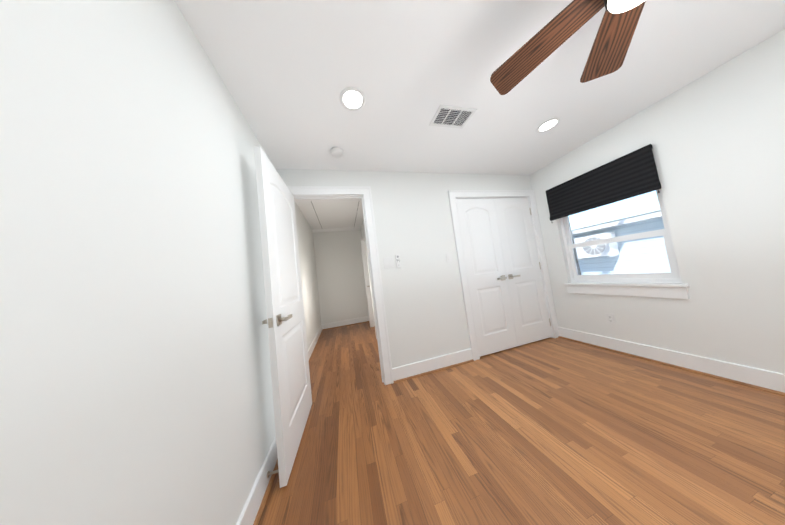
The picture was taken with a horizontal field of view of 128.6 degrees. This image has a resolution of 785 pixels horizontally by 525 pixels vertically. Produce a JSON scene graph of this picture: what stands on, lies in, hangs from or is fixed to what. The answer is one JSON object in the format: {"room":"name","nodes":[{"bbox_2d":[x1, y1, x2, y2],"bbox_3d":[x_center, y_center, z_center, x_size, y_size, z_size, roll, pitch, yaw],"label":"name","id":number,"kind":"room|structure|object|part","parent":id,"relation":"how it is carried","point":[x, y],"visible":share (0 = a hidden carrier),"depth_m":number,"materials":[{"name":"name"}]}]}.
{"room":"empty bedroom","nodes":[
{"label":"empty bedroom","id":0,"kind":"room"},
{"bbox_2d":[0,0,275,524],"bbox_3d":[-0.684,-0.174,0.140,0.120,2.750,3.490,-6,-4,-15],"label":"wall","id":1,"kind":"structure","parent":0,"point":[135,379],"depth_m":0.49,"materials":[{"name":"paint"}]},
{"bbox_2d":[236,435,277,524],"bbox_3d":[-0.465,1.116,0.120,0.031,0.140,3.352,-6,-4,-15],"label":"baseboard","id":2,"kind":"structure","parent":1,"relation":"attached to","point":[249,512],"depth_m":0.99,"materials":[{"name":"paint"}]},
{"bbox_2d":[267,470,278,477],"bbox_3d":[-0.684,1.215,1.095,0.068,0.028,0.028,-6,-4,-15],"label":"doorstop","id":3,"kind":"object","parent":1,"relation":"attached to","point":[272,472],"visible":0.92,"depth_m":1.09,"materials":[{"name":"silver metal"}]},
{"bbox_2d":[294,201,320,348],"bbox_3d":[-1.603,0.162,3.366,0.120,2.750,3.010,-6,-4,-15],"label":"wall","id":4,"kind":"structure","parent":0,"point":[312,314],"depth_m":3.52,"materials":[{"name":"paint"}]},
{"bbox_2d":[308,324,322,362],"bbox_3d":[-1.359,1.442,3.247,0.031,0.140,2.872,-6,-4,-15],"label":"baseboard","id":5,"kind":"structure","parent":4,"relation":"attached to","point":[312,346],"depth_m":3.35,"materials":[{"name":"paint"}]},
{"bbox_2d":[295,200,362,229],"bbox_3d":[-1.097,-1.149,3.567,1.220,0.250,2.890,-6,-4,-15],"label":"ceiling","id":6,"kind":"structure","parent":0,"point":[335,214],"depth_m":3.83,"materials":[{"name":"paint"}]},
{"bbox_2d":[313,230,368,323],"bbox_3d":[-1.321,0.236,4.932,1.220,2.750,0.120,-6,-4,-15],"label":"wall","id":7,"kind":"structure","parent":0,"point":[340,277],"depth_m":4.85,"materials":[{"name":"paint"}]},
{"bbox_2d":[312,227,360,232],"bbox_3d":[-1.433,-0.854,4.925,1.220,0.065,0.050,-6,-4,-15],"label":"crown molding","id":8,"kind":"structure","parent":7,"relation":"attached to","point":[335,229],"depth_m":4.91,"materials":[{"name":"paint"}]},
{"bbox_2d":[322,316,368,329],"bbox_3d":[-1.143,1.521,4.770,1.220,0.140,0.031,-6,-4,-15],"label":"baseboard","id":9,"kind":"structure","parent":7,"relation":"attached to","point":[344,322],"depth_m":4.76,"materials":[{"name":"paint"}]},
{"bbox_2d":[361,219,363,238],"bbox_3d":[-0.316,0.028,3.713,0.120,2.750,3.010,-6,-4,-15],"label":"wall","id":10,"kind":"structure","parent":0,"point":[362,229],"depth_m":4.74,"materials":[{"name":"paint"}]},
{"bbox_2d":[360,228,376,338],"bbox_3d":[-0.474,0.414,3.981,0.119,2.060,1.040,-6,-4,-15],"label":"door frame","id":11,"kind":"structure","parent":10,"relation":"attached to","point":[367,282],"depth_m":4.38,"materials":[{"name":"paint"}]},
{"bbox_2d":[276,169,531,367],"bbox_3d":[0.473,-0.166,2.313,3.630,2.750,0.120,-6,-4,-15],"label":"wall","id":12,"kind":"structure","parent":0,"point":[425,312],"depth_m":2.19,"materials":[{"name":"paint"}]},
{"bbox_2d":[254,146,311,487],"bbox_3d":[-0.814,0.296,1.484,0.139,2.012,0.749,-6,-4,-13],"label":"room door","id":13,"kind":"structure","parent":12,"relation":"in","point":[284,321],"depth_m":1.29,"materials":[{"name":"paint"}]},
{"bbox_2d":[287,186,393,384],"bbox_3d":[-0.579,0.256,1.986,0.929,2.126,0.143,-6,-4,-15],"label":"door frame","id":14,"kind":"structure","parent":12,"relation":"attached to","point":[365,191],"depth_m":2.03,"materials":[{"name":"paint"}]},
{"bbox_2d":[395,254,400,268],"bbox_3d":[0.062,-0.012,2.116,0.054,0.154,0.023,-6,-4,-15],"label":"remote","id":15,"kind":"object","parent":12,"relation":"attached to","point":[397,261],"visible":1,"depth_m":2.11,"materials":[{"name":"white plastic"}]},
{"bbox_2d":[392,348,473,382],"bbox_3d":[0.474,1.137,2.103,0.978,0.140,0.031,-6,-4,-15],"label":"baseboard","id":16,"kind":"structure","parent":12,"relation":"attached to","point":[416,368],"depth_m":2.09,"materials":[{"name":"paint"}]},
{"bbox_2d":[456,198,517,355],"bbox_3d":[1.204,0.132,2.408,0.600,1.965,0.087,-6,-4,-15],"label":"closet door","id":17,"kind":"structure","parent":12,"relation":"in","point":[490,295],"depth_m":2.42,"materials":[{"name":"paint"}]},
{"bbox_2d":[448,190,558,360],"bbox_3d":[1.477,0.105,2.546,1.225,2.000,0.120,-6,-4,-15],"label":"door frame","id":18,"kind":"structure","parent":12,"relation":"attached to","point":[534,235],"depth_m":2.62,"materials":[{"name":"paint"}]},
{"bbox_2d":[494,198,551,345],"bbox_3d":[1.783,0.071,2.564,0.600,1.965,0.087,-6,-4,-15],"label":"closet door","id":19,"kind":"structure","parent":12,"relation":"in","point":[531,319],"depth_m":2.57,"materials":[{"name":"paint"}]},
{"bbox_2d":[174,0,784,174],"bbox_3d":[0.807,-1.489,0.722,3.310,0.430,3.370,-6,-4,-15],"label":"ceiling","id":20,"kind":"structure","parent":0,"point":[288,71],"depth_m":1.19,"materials":[{"name":"paint"}]},
{"bbox_2d":[330,147,342,157],"bbox_3d":[-0.517,-1.019,1.762,0.116,0.034,0.116,-6,-4,-15],"label":"smoke detector","id":21,"kind":"object","parent":20,"relation":"attached to","point":[336,152],"visible":1,"depth_m":1.74,"materials":[{"name":"white plastic"}]},
{"bbox_2d":[340,87,365,110],"bbox_3d":[-0.268,-1.097,1.276,0.172,0.006,0.172,-6,-4,-15],"label":"recessed light","id":22,"kind":"object","parent":20,"relation":"in","point":[352,99],"visible":1,"depth_m":1.27,"materials":[{"name":"white plastic"}]},
{"bbox_2d":[429,104,476,128],"bbox_3d":[0.483,-1.172,1.529,0.320,0.007,0.192,-6,-4,-15],"label":"ceiling vent","id":23,"kind":"object","parent":20,"relation":"in","point":[451,116],"visible":1,"depth_m":1.52,"materials":[{"name":"white plastic"}]},
{"bbox_2d":[536,117,559,132],"bbox_3d":[1.447,-1.275,1.759,0.172,0.006,0.172,-6,-4,-15],"label":"recessed light","id":24,"kind":"object","parent":20,"relation":"in","point":[549,124],"visible":1,"depth_m":1.75,"materials":[{"name":"white plastic"}]},
{"bbox_2d":[490,0,645,94],"bbox_3d":[0.794,-1.087,0.614,0.913,0.376,0.937,-6,-4,-15],"label":"fan","id":25,"kind":"object","parent":20,"relation":"hanging from","point":[613,37],"visible":1,"depth_m":0.83,"materials":[{"name":"brown wood"}]},
{"bbox_3d":[0.979,-1.001,0.838,0.152,0.011,0.423,4,0,36],"label":"blade","id":26,"kind":"part","parent":25,"relation":"part of","materials":[{"name":"brown wood"}]},
{"bbox_2d":[258,322,784,524],"bbox_3d":[0.701,1.232,1.972,4.050,0.120,7.000,-6,-4,-15],"label":"floor","id":27,"kind":"structure","parent":0,"point":[554,431],"depth_m":1.13,"materials":[{"name":"brown wood"}]},
{"bbox_2d":[530,29,784,373],"bbox_3d":[2.501,-0.475,1.454,0.120,2.750,4.370,-6,-4,-15],"label":"wall","id":28,"kind":"structure","parent":0,"point":[715,138],"depth_m":1.45,"materials":[{"name":"paint"}]},
{"bbox_2d":[605,313,615,324],"bbox_3d":[2.382,0.617,2.065,0.010,0.116,0.072,-6,-4,-15],"label":"electrical outlet","id":29,"kind":"object","parent":28,"relation":"attached to","point":[610,318],"visible":1,"depth_m":2.06,"materials":[{"name":"white plastic"}]},
{"bbox_2d":[560,189,681,282],"bbox_3d":[2.388,-0.242,2.068,0.065,0.920,0.845,-6,-4,-15],"label":"window","id":30,"kind":"structure","parent":28,"relation":"in","point":[674,276],"depth_m":1.95,"materials":[{"name":"white plastic"}]},
{"bbox_2d":[546,144,660,222],"bbox_3d":[2.202,-0.786,2.090,0.060,0.444,0.899,-6,-4,-15],"label":"window blind","id":31,"kind":"object","parent":30,"relation":"attached to","point":[632,174],"visible":1,"depth_m":1.95,"materials":[{"name":"fabric"}]},
{"bbox_2d":[564,283,688,298],"bbox_3d":[2.377,0.283,2.012,0.089,0.125,0.905,-6,-4,-15],"label":"window sill","id":32,"kind":"structure","parent":28,"relation":"attached to","point":[671,290],"depth_m":1.86,"materials":[{"name":"paint"}]},
{"bbox_2d":[558,327,784,395],"bbox_3d":[2.682,0.788,0.979,0.031,0.140,3.370,-6,-4,-15],"label":"baseboard","id":33,"kind":"structure","parent":28,"relation":"attached to","point":[772,380],"depth_m":1.60,"materials":[{"name":"paint"}]},
{"label":"outside","id":34,"kind":"structure","parent":0,"visible":0},
{"bbox_3d":[8.545,1.114,5.264,12.550,0.150,24.000,-6,-4,-15],"label":"ground","id":35,"kind":"structure","parent":34,"visible":0},
{"bbox_2d":[573,217,670,274],"bbox_3d":[5.591,0.234,4.587,0.200,2.220,20.000,-6,-4,-15],"label":"wall","id":36,"kind":"structure","parent":35,"relation":"on","point":[639,259],"depth_m":4.31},
{"bbox_2d":[573,232,618,259],"bbox_3d":[5.159,-0.394,4.880,0.352,0.590,0.800,-6,-4,-15],"label":"air conditioner","id":37,"kind":"object","parent":36,"relation":"attached to","point":[600,250],"depth_m":4.65,"materials":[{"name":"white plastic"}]},
{"bbox_2d":[572,210,661,234],"bbox_3d":[7.538,-1.412,5.258,5.380,0.658,20.000,-6,-4,-15],"label":"roof","id":38,"kind":"structure","parent":36,"relation":"on","point":[635,219],"depth_m":4.26,"materials":[{"name":"white plastic"}]}
]}

